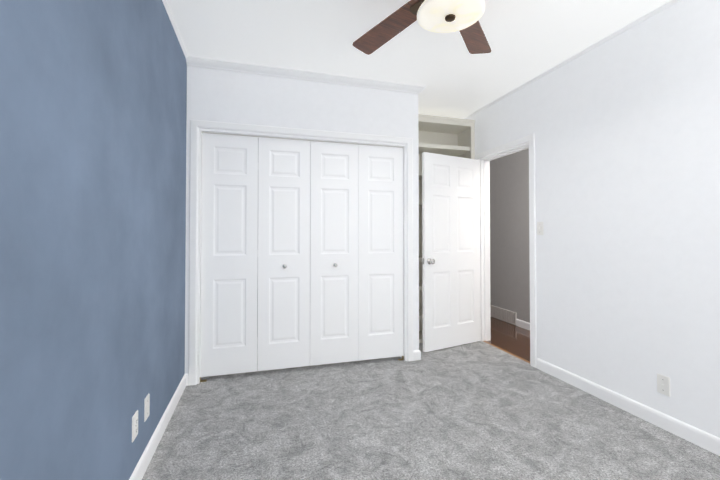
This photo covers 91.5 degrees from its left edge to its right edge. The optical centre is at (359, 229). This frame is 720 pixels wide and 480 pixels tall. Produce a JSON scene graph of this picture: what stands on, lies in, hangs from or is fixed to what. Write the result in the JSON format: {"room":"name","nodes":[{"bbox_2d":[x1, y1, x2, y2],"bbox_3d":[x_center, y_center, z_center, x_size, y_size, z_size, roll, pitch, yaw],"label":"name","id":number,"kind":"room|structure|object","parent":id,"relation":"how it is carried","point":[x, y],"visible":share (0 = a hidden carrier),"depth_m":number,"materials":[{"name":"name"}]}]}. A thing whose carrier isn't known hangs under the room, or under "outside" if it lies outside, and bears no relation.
{"room":"empty bedroom","nodes":[
{"label":"empty bedroom","id":0,"kind":"room"},
{"bbox_2d":[0,0,186,479],"bbox_3d":[-0.992,-0.093,1.207,0.120,2.620,5.110,0,-1,-16],"label":"wall","id":1,"kind":"structure","parent":0,"point":[93,105],"depth_m":1.20,"materials":[{"name":"paint"}]},
{"bbox_2d":[132,410,137,442],"bbox_3d":[-1.060,0.927,1.657,0.009,0.116,0.072,0,-1,-16],"label":"outlet","id":2,"kind":"object","parent":1,"relation":"attached to","point":[135,425],"visible":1,"depth_m":1.64,"materials":[{"name":"white plastic"}]},
{"bbox_2d":[144,393,149,421],"bbox_3d":[-1.111,0.930,1.835,0.010,0.116,0.072,0,-1,-16],"label":"outlet","id":3,"kind":"object","parent":1,"relation":"attached to","point":[146,406],"visible":1,"depth_m":1.82,"materials":[{"name":"white plastic"}]},
{"bbox_2d":[129,373,187,479],"bbox_3d":[-0.812,1.166,0.835,0.027,0.092,4.090,0,-1,-16],"label":"baseboard","id":4,"kind":"structure","parent":1,"relation":"attached to","point":[140,469],"depth_m":2.01,"materials":[{"name":"white wood"}]},
{"bbox_2d":[162,0,187,57],"bbox_3d":[-0.808,-1.397,0.847,0.020,0.021,4.040,0,-1,-16],"label":"crown molding","id":5,"kind":"structure","parent":1,"relation":"attached to","point":[165,2],"depth_m":2.37,"materials":[{"name":"white wood"}]},
{"bbox_2d":[185,66,418,373],"bbox_3d":[-0.524,-0.060,3.473,2.045,2.620,0.780,0,-1,-16],"label":"wall","id":6,"kind":"structure","parent":0,"point":[230,97],"depth_m":3.08,"materials":[{"name":"grey paint"}]},
{"bbox_2d":[200,133,309,376],"bbox_3d":[-0.872,0.197,2.995,0.890,2.012,0.074,0,-1,-16],"label":"bifold door","id":7,"kind":"structure","parent":6,"relation":"in","point":[255,219],"depth_m":2.99,"materials":[{"name":"white wood"}]},
{"bbox_2d":[188,119,412,385],"bbox_3d":[-0.447,0.182,3.134,1.952,2.127,0.128,0,-1,-16],"label":"trim","id":8,"kind":"structure","parent":6,"relation":"attached to","point":[198,128],"depth_m":2.97,"materials":[{"name":"white wood"}]},
{"bbox_2d":[200,356,403,381],"bbox_3d":[-0.447,1.227,3.119,1.792,0.036,0.032,0,-1,-16],"label":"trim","id":9,"kind":"structure","parent":6,"relation":"attached to","point":[205,380],"depth_m":2.89,"materials":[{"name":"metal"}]},
{"bbox_2d":[186,56,425,94],"bbox_3d":[-0.457,-1.342,3.354,2.097,0.060,0.582,0,-1,-16],"label":"crown molding","id":10,"kind":"structure","parent":6,"relation":"attached to","point":[207,63],"depth_m":3.05,"materials":[{"name":"white wood"}]},
{"bbox_2d":[310,141,402,365],"bbox_3d":[-0.013,0.201,3.245,0.890,2.012,0.074,0,-1,-16],"label":"bifold door","id":11,"kind":"structure","parent":6,"relation":"in","point":[356,252],"depth_m":3.24,"materials":[{"name":"white wood"}]},
{"bbox_2d":[413,350,420,359],"bbox_3d":[0.500,1.206,3.611,0.019,0.092,0.534,0,-1,-16],"label":"baseboard","id":12,"kind":"structure","parent":6,"relation":"attached to","point":[417,353],"depth_m":3.35,"materials":[{"name":"white wood"}]},
{"bbox_2d":[167,0,670,118],"bbox_3d":[0.608,-1.429,2.843,4.095,0.100,7.320,0,-1,-16],"label":"ceiling","id":13,"kind":"structure","parent":0,"point":[528,40],"depth_m":2.57,"materials":[{"name":"paint"}]},
{"bbox_2d":[352,0,490,54],"bbox_3d":[0.388,-1.203,1.681,1.399,0.386,1.457,0,-1,-16],"label":"fan light","id":14,"kind":"object","parent":13,"relation":"hanging from","point":[463,17],"visible":1,"depth_m":1.87,"materials":[{"name":"brown metal"}]},
{"bbox_2d":[142,341,719,479],"bbox_3d":[0.451,1.273,1.608,3.125,0.100,5.110,0,-1,-16],"label":"floor carpet","id":15,"kind":"object","parent":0,"point":[480,410],"visible":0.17,"depth_m":2.16,"materials":[{"name":"grey carpet"}]},
{"bbox_2d":[418,114,474,342],"bbox_3d":[0.844,-0.006,4.094,0.926,2.530,0.348,0,-1,-16],"label":"built-in shelf","id":16,"kind":"object","parent":15,"relation":"on","point":[450,136],"visible":0.19,"depth_m":4.15,"materials":[{"name":"white wood"}]},
{"bbox_2d":[487,317,529,361],"bbox_3d":[1.783,1.316,4.354,0.970,0.094,5.000,0,-1,-16],"label":"floor","id":17,"kind":"structure","parent":0,"point":[511,338],"depth_m":4.07,"materials":[{"name":"brown wood"}]},
{"bbox_2d":[490,149,529,322],"bbox_3d":[2.191,-0.042,4.493,0.120,2.626,5.240,0,-1,-16],"label":"wall","id":18,"kind":"structure","parent":0,"point":[509,241],"depth_m":4.72,"materials":[{"name":"beige paint"}]},
{"bbox_2d":[490,305,516,324],"bbox_3d":[1.996,1.188,4.897,0.020,0.165,0.520,0,-1,-16],"label":"air vent","id":19,"kind":"object","parent":18,"relation":"in","point":[505,315],"visible":0.94,"depth_m":4.86,"materials":[{"name":"silver metal"}]},
{"bbox_2d":[516,319,529,329],"bbox_3d":[2.127,1.225,4.456,0.014,0.092,5.000,0,-1,-16],"label":"baseboard","id":20,"kind":"structure","parent":18,"relation":"attached to","point":[523,324],"depth_m":4.52,"materials":[{"name":"white wood"}]},
{"bbox_2d":[464,0,719,437],"bbox_3d":[1.997,-0.081,2.015,0.120,2.620,4.990,0,-1,-16],"label":"wall","id":21,"kind":"structure","parent":0,"point":[624,127],"depth_m":2.35,"materials":[{"name":"grey paint"}]},
{"bbox_2d":[422,152,480,351],"bbox_3d":[0.997,0.228,3.760,0.812,2.025,0.163,0,-1,-29],"label":"entry door","id":22,"kind":"structure","parent":21,"relation":"in","point":[451,291],"depth_m":3.72,"materials":[{"name":"white wood"}]},
{"bbox_2d":[475,133,536,367],"bbox_3d":[1.527,0.194,3.624,0.156,2.128,0.894,0,-1,-16],"label":"door frame","id":23,"kind":"structure","parent":21,"relation":"attached to","point":[485,158],"depth_m":3.75,"materials":[{"name":"white wood"}]},
{"bbox_2d":[484,341,529,362],"bbox_3d":[1.499,1.252,3.601,0.027,0.008,0.734,0,-1,-16],"label":"trim","id":24,"kind":"structure","parent":21,"relation":"attached to","point":[507,352],"depth_m":3.56,"materials":[{"name":"brown wood"}]},
{"bbox_2d":[537,222,543,234],"bbox_3d":[1.601,-0.010,3.128,0.017,0.116,0.072,0,-1,-16],"label":"light switch","id":25,"kind":"object","parent":21,"relation":"attached to","point":[540,230],"visible":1,"depth_m":3.12,"materials":[{"name":"white plastic"}]},
{"bbox_2d":[469,0,680,116],"bbox_3d":[1.947,-1.381,1.952,0.020,0.021,4.620,0,-1,-16],"label":"crown molding","id":26,"kind":"structure","parent":21,"relation":"attached to","point":[577,55],"depth_m":2.66,"materials":[{"name":"white wood"}]},
{"bbox_2d":[537,358,719,455],"bbox_3d":[2.094,1.175,1.424,0.014,0.092,3.595,0,-1,-16],"label":"baseboard","id":27,"kind":"structure","parent":21,"relation":"attached to","point":[695,435],"depth_m":2.30,"materials":[{"name":"white wood"}]},
{"bbox_2d":[657,373,669,396],"bbox_3d":[1.878,0.964,2.174,0.010,0.116,0.072,0,-1,-16],"label":"outlet","id":28,"kind":"object","parent":21,"relation":"attached to","point":[663,384],"visible":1,"depth_m":2.17,"materials":[{"name":"white plastic"}]}
]}

